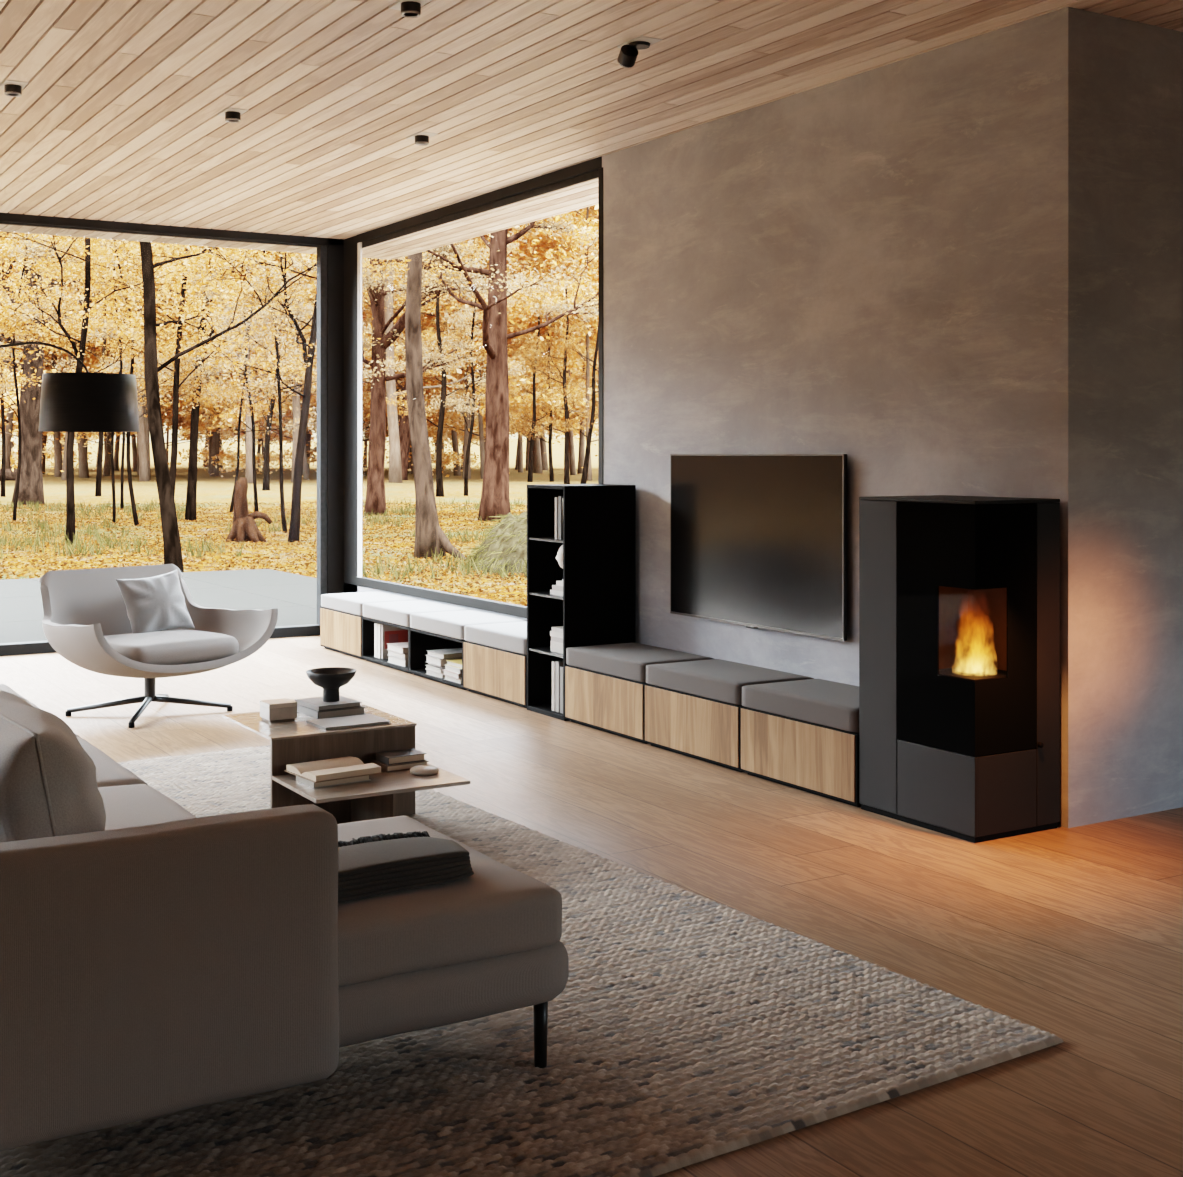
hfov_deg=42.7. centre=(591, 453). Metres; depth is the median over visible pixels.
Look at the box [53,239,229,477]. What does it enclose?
tree
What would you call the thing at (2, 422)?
sapling
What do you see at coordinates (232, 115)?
ceiling spotlight
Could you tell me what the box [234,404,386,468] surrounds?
tree
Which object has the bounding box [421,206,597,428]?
tree
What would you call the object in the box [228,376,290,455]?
tree
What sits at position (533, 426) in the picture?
sapling
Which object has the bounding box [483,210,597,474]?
tree
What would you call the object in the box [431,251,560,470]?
tree
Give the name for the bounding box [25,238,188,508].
sapling
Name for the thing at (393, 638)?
picture
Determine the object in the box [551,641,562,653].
book
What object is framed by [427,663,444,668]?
book
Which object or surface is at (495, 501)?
tree
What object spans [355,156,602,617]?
window
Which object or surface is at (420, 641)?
base cabinet
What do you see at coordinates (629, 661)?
bench cushion
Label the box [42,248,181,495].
sapling
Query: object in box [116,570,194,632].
throw pillow
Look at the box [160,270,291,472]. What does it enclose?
tree
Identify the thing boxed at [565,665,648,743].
base cabinet
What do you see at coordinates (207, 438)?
tree
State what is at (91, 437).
tree
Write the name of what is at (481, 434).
tree
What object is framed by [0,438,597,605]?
ground
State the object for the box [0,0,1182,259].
ceiling
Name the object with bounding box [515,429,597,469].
tree
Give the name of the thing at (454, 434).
tree
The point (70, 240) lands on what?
sapling
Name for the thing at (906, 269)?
wall
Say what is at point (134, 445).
tree
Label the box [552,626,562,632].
book
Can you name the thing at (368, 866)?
throw blanket
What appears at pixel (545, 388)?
tree
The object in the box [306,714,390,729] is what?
book
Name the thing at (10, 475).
fallen log
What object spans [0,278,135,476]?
tree
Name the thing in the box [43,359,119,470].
tree
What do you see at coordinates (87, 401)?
lamp
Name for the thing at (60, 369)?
tree
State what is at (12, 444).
tree
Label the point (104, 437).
tree
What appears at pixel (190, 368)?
sapling
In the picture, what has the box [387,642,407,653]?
book
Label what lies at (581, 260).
tree
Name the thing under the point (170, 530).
tree
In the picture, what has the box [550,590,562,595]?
book
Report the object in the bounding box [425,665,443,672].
book
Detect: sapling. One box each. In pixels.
[0,232,154,521]
[0,232,240,522]
[0,251,85,496]
[10,234,252,525]
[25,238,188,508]
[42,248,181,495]
[140,246,444,532]
[140,249,316,511]
[188,249,391,512]
[362,236,554,496]
[402,232,548,495]
[509,273,596,483]
[509,299,592,481]
[509,322,583,481]
[549,281,597,483]
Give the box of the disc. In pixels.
[410,765,438,775]
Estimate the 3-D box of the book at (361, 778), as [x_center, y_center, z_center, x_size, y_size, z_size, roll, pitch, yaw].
[-0.827,1.037,4.853,0.200,0.022,0.135,0,0,-35]
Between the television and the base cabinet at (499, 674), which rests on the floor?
the base cabinet at (499, 674)
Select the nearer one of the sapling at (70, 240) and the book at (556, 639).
the book at (556, 639)
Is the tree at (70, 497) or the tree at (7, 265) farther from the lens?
the tree at (7, 265)
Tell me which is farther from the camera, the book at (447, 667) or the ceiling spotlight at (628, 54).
the book at (447, 667)
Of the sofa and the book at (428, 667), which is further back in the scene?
the book at (428, 667)
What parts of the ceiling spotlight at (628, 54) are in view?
mounting plate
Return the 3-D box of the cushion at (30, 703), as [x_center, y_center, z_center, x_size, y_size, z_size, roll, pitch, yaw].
[-2.088,0.920,4.841,0.738,0.131,0.777,0,0,-31]
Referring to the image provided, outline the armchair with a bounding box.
[39,564,277,727]
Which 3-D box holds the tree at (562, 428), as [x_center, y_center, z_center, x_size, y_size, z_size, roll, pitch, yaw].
[-3.869,-14.747,124.474,23.972,32.701,23.867,0,0,4]
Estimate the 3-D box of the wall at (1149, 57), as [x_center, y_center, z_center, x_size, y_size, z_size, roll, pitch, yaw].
[3.447,-0.147,6.295,3.980,2.794,0.203,0,0,-31]
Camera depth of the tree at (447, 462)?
90.50 m
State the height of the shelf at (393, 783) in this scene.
0.012 m
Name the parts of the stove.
panel, glass, plate, panel, panel, glass, knob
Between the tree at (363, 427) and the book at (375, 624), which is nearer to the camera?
the book at (375, 624)
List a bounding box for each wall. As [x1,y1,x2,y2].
[344,7,1116,827]
[1117,17,1182,818]
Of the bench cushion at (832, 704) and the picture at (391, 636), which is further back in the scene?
the picture at (391, 636)
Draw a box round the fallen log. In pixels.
[0,469,16,480]
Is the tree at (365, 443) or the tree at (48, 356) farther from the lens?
the tree at (365, 443)
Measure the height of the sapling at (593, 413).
9.437 m
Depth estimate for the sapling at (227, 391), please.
35.78 m
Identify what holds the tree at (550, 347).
on the ground
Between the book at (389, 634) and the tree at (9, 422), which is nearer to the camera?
the book at (389, 634)
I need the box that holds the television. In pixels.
[670,454,846,640]
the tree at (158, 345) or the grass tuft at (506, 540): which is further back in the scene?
the tree at (158, 345)
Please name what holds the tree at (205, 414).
on the ground
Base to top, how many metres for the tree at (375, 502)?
9.820 m
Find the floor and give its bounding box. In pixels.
[0,635,1182,1176]
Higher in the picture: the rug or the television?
the television
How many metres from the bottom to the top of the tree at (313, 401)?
22.834 m
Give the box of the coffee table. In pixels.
[222,703,469,823]
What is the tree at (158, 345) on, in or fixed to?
on the ground
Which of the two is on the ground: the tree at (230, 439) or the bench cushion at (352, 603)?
the tree at (230, 439)
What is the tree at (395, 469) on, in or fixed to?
on the ground
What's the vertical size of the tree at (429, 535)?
7.689 m
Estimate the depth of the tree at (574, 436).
142.30 m
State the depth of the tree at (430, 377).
99.86 m
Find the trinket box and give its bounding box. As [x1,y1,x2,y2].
[259,698,296,722]
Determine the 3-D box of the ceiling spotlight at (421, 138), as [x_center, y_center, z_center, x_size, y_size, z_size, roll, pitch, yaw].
[-0.797,-1.482,7.105,0.086,0.056,0.170,0,0,-31]
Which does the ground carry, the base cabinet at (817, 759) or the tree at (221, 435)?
the tree at (221, 435)
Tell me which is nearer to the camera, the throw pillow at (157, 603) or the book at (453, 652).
the throw pillow at (157, 603)
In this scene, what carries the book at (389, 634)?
in the base cabinet at (367, 623)
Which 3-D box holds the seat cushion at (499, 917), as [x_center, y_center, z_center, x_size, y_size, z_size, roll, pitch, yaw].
[-0.648,0.924,3.103,0.953,0.133,0.757,0,0,-31]
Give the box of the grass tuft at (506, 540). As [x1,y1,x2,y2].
[457,511,526,575]
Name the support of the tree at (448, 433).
on the ground
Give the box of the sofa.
[0,684,568,1151]
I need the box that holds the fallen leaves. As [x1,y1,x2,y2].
[0,501,526,605]
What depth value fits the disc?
4.94 m
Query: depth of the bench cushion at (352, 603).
9.47 m
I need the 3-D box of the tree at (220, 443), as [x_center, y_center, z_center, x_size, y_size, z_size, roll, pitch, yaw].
[-32.748,-14.844,138.078,24.084,32.854,23.978,0,0,18]
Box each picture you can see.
[385,630,407,648]
[389,634,397,642]
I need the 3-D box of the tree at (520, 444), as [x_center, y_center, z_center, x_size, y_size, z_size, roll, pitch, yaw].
[-6.364,-13.099,112.305,21.504,29.334,21.409,0,0,18]
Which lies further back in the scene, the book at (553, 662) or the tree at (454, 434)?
the tree at (454, 434)
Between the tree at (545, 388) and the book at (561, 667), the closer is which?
the book at (561, 667)
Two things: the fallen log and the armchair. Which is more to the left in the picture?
the fallen log
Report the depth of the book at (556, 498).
7.22 m
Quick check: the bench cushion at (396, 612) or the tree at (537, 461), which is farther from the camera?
the tree at (537, 461)
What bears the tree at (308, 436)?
on the ground
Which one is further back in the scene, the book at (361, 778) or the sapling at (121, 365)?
the sapling at (121, 365)
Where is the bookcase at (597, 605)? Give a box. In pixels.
[527,484,635,720]
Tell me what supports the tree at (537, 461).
on the ground
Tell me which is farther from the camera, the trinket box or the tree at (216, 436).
the tree at (216, 436)
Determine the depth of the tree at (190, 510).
30.40 m
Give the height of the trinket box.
0.064 m
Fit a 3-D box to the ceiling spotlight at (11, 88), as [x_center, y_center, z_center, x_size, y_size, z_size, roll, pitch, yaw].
[-2.345,-1.482,6.133,0.086,0.056,0.170,0,0,-31]
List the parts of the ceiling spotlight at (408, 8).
mounting plate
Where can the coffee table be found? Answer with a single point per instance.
(387, 794)
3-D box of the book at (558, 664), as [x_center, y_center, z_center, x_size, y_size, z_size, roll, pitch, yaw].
[-0.091,1.107,7.243,0.170,0.240,0.034,0,0,-31]
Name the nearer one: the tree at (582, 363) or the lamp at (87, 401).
the lamp at (87, 401)
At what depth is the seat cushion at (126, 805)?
3.68 m
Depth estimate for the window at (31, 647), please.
10.36 m
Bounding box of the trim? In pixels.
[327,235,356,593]
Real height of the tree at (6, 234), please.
31.308 m
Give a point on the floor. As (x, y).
(1074, 934)
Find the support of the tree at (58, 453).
on the ground
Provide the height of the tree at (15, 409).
25.650 m
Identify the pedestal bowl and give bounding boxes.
[306,667,356,701]
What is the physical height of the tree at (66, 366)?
26.244 m
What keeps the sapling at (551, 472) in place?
on the ground
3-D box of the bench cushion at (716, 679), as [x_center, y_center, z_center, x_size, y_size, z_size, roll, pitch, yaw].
[0.567,0.943,6.302,0.385,0.090,0.675,0,0,-31]
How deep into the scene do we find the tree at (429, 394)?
118.96 m
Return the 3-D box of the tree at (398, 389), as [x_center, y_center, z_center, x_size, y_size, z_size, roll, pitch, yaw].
[-12.491,-13.876,85.729,28.050,30.878,20.403,0,0,43]
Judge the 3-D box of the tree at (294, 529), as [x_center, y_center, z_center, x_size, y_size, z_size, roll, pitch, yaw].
[-4.910,-2.788,22.806,5.030,8.554,5.841,0,0,39]
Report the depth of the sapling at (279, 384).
25.71 m
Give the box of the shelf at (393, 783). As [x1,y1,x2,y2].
[272,763,469,803]
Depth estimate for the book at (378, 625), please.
9.05 m
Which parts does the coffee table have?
upright panel, cross panel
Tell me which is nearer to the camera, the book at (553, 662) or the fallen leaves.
the book at (553, 662)
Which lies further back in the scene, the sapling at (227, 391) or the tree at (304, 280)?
the tree at (304, 280)
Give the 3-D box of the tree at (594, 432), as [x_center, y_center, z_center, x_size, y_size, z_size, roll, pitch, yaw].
[-2.994,-13.615,134.747,27.615,30.399,20.086,0,0,17]
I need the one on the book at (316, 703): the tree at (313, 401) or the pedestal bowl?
the pedestal bowl
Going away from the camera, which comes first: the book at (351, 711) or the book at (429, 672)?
the book at (351, 711)
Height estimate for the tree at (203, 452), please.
28.430 m
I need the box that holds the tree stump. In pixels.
[225,477,271,542]
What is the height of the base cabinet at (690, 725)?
0.262 m
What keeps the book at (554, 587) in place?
on the book at (553, 592)
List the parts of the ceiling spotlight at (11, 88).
mounting plate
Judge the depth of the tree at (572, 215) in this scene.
101.01 m
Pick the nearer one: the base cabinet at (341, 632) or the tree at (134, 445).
the base cabinet at (341, 632)
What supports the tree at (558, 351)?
on the ground
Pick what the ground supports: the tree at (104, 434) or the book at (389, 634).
the tree at (104, 434)
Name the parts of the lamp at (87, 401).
stem, lamp shade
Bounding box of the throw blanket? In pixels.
[338,831,473,902]
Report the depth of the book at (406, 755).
5.05 m
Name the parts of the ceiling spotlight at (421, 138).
mounting plate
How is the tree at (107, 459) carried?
on the ground
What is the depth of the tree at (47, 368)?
91.90 m
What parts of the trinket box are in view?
lid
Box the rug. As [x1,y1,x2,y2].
[0,745,1063,1176]
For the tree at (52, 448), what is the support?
on the ground
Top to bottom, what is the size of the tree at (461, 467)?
26.385 m
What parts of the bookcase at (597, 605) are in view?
shelf, shelf, shelf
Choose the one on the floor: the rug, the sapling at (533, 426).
the rug
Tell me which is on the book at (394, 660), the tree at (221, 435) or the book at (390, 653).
the book at (390, 653)
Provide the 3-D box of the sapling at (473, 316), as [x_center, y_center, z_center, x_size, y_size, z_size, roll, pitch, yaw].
[-3.876,-2.894,48.694,5.193,8.729,4.512,0,0,12]
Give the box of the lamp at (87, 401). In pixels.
[0,341,139,431]
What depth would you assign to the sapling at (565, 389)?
68.00 m
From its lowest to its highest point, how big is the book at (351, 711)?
0.026 m
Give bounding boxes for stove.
[859,495,1059,842]
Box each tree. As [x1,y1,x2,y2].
[0,231,240,504]
[0,231,274,543]
[0,232,264,479]
[0,232,313,481]
[0,233,127,468]
[0,234,174,397]
[0,237,138,471]
[0,246,285,479]
[0,260,47,461]
[0,272,134,444]
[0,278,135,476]
[0,287,84,411]
[0,304,243,474]
[0,339,134,473]
[0,342,129,452]
[0,366,66,462]
[0,366,170,468]
[1,252,169,476]
[10,432,51,468]
[14,360,106,469]
[18,262,208,475]
[30,237,410,571]
[34,238,278,496]
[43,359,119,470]
[50,369,93,454]
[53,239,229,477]
[64,344,206,471]
[73,245,459,481]
[78,249,427,482]
[84,345,285,471]
[89,432,98,466]
[91,255,363,453]
[108,246,297,521]
[112,293,362,476]
[120,247,380,541]
[125,414,283,467]
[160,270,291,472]
[165,341,291,468]
[167,363,365,471]
[171,429,208,466]
[178,353,237,439]
[181,367,269,447]
[189,265,441,479]
[190,299,367,473]
[221,435,270,445]
[224,236,570,436]
[224,249,316,490]
[225,359,312,469]
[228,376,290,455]
[229,256,509,476]
[233,280,370,432]
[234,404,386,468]
[235,205,597,482]
[237,247,481,559]
[242,379,369,469]
[270,296,446,471]
[276,300,517,473]
[289,215,571,515]
[294,285,474,479]
[298,210,597,521]
[300,207,593,478]
[362,311,463,473]
[363,276,486,473]
[363,428,367,467]
[386,388,545,467]
[393,209,597,478]
[394,251,597,475]
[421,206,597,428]
[422,252,592,471]
[427,215,578,428]
[428,394,484,447]
[430,429,463,468]
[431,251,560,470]
[433,389,525,466]
[442,209,597,430]
[468,204,597,480]
[482,208,597,430]
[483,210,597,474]
[507,209,597,455]
[510,212,597,473]
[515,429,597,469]
[519,210,597,472]
[525,349,596,470]
[539,213,596,469]
[545,428,593,447]
[550,347,597,436]
[569,423,597,468]
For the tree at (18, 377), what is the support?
on the ground
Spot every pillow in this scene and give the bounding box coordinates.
[0,690,105,841]
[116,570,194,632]
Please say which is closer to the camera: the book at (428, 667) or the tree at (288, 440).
the book at (428, 667)
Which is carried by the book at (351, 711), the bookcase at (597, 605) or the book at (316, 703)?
the book at (316, 703)
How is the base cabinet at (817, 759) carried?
on the floor
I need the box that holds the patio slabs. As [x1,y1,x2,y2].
[0,569,316,642]
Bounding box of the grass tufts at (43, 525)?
[0,496,526,595]
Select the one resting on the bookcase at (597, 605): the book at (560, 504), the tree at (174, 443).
the book at (560, 504)
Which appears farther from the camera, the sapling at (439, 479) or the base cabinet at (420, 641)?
the sapling at (439, 479)
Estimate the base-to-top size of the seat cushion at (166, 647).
0.133 m
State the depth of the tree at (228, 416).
72.61 m
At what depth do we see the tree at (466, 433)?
80.86 m
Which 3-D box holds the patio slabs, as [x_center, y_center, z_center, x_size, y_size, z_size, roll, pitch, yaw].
[-6.053,1.320,11.655,9.517,0.100,6.144,0,0,-31]
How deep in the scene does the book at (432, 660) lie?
8.30 m
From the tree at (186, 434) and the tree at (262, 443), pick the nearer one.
the tree at (186, 434)
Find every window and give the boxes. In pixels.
[0,212,343,655]
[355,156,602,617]
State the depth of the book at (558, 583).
7.20 m
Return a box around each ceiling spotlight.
[0,77,27,96]
[217,106,248,122]
[389,0,431,17]
[406,131,436,145]
[617,35,661,67]
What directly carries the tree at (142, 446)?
on the ground
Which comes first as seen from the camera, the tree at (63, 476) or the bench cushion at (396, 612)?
the bench cushion at (396, 612)
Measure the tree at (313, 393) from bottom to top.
29.585 m
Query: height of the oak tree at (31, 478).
11.927 m
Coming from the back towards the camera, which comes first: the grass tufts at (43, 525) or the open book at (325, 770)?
the grass tufts at (43, 525)
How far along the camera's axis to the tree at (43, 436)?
100.12 m
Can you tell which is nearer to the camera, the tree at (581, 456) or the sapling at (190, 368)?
the sapling at (190, 368)
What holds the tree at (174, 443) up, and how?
on the ground
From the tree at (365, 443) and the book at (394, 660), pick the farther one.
the tree at (365, 443)
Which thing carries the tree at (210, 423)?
on the ground
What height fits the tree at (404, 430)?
10.336 m
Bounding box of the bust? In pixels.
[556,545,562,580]
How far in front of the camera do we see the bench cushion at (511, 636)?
7.72 m
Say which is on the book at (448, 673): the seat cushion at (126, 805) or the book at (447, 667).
the book at (447, 667)
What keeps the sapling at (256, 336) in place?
on the ground
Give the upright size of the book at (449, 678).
0.026 m
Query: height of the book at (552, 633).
0.024 m
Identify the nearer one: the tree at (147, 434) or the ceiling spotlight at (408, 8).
the ceiling spotlight at (408, 8)
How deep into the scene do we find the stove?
5.03 m
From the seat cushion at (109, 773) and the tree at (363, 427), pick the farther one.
the tree at (363, 427)
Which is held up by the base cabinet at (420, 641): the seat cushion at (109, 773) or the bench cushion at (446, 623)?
the bench cushion at (446, 623)
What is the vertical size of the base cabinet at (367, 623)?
0.262 m
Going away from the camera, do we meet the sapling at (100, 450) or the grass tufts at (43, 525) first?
the grass tufts at (43, 525)
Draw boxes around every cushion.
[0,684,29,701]
[26,701,80,737]
[77,737,147,787]
[98,784,196,829]
[104,630,238,664]
[321,591,418,615]
[338,815,561,986]
[363,600,469,626]
[410,610,525,639]
[464,621,526,654]
[566,643,713,682]
[646,659,813,704]
[742,679,858,732]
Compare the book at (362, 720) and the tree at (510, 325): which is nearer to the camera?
the book at (362, 720)
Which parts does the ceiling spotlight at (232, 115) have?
mounting plate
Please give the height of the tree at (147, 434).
28.089 m
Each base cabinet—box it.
[320,607,365,659]
[362,617,412,673]
[409,628,466,689]
[464,641,526,707]
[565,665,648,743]
[645,684,743,771]
[740,706,860,806]
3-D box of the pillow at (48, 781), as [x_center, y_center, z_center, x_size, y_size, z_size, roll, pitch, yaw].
[-1.147,0.679,2.974,0.304,0.384,0.765,0,0,-31]
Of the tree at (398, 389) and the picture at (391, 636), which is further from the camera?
the tree at (398, 389)
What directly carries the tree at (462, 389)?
on the ground
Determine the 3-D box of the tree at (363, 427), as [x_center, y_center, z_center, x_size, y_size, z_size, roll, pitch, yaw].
[-12.706,-10.844,99.192,23.095,25.601,24.097,0,0,15]
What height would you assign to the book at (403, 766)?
0.020 m
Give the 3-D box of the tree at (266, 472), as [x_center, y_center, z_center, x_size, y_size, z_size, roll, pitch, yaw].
[-11.437,-3.342,57.329,6.036,9.634,4.742,0,0,-44]
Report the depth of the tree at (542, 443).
123.88 m
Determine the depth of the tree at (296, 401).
73.41 m
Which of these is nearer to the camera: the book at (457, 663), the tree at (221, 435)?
the book at (457, 663)
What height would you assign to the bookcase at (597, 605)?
1.100 m
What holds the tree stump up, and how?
on the ground
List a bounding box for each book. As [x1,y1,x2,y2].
[284,756,382,782]
[295,696,361,710]
[296,775,370,787]
[297,705,365,718]
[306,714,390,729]
[372,760,428,771]
[374,623,379,657]
[376,748,426,764]
[377,623,380,658]
[381,624,407,658]
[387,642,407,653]
[387,650,407,658]
[388,655,407,666]
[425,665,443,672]
[425,669,444,677]
[426,648,461,658]
[426,655,461,665]
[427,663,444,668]
[444,665,461,673]
[444,670,461,678]
[445,675,461,683]
[446,659,461,668]
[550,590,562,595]
[550,631,562,637]
[551,636,562,642]
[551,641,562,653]
[552,585,562,591]
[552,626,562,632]
[552,660,562,710]
[555,497,557,538]
[555,661,562,711]
[556,581,562,585]
[558,496,562,539]
[560,666,562,713]
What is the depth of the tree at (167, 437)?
148.46 m
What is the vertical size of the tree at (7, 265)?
22.153 m
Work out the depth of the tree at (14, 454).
92.60 m
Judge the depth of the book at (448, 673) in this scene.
8.11 m
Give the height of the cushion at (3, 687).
0.132 m

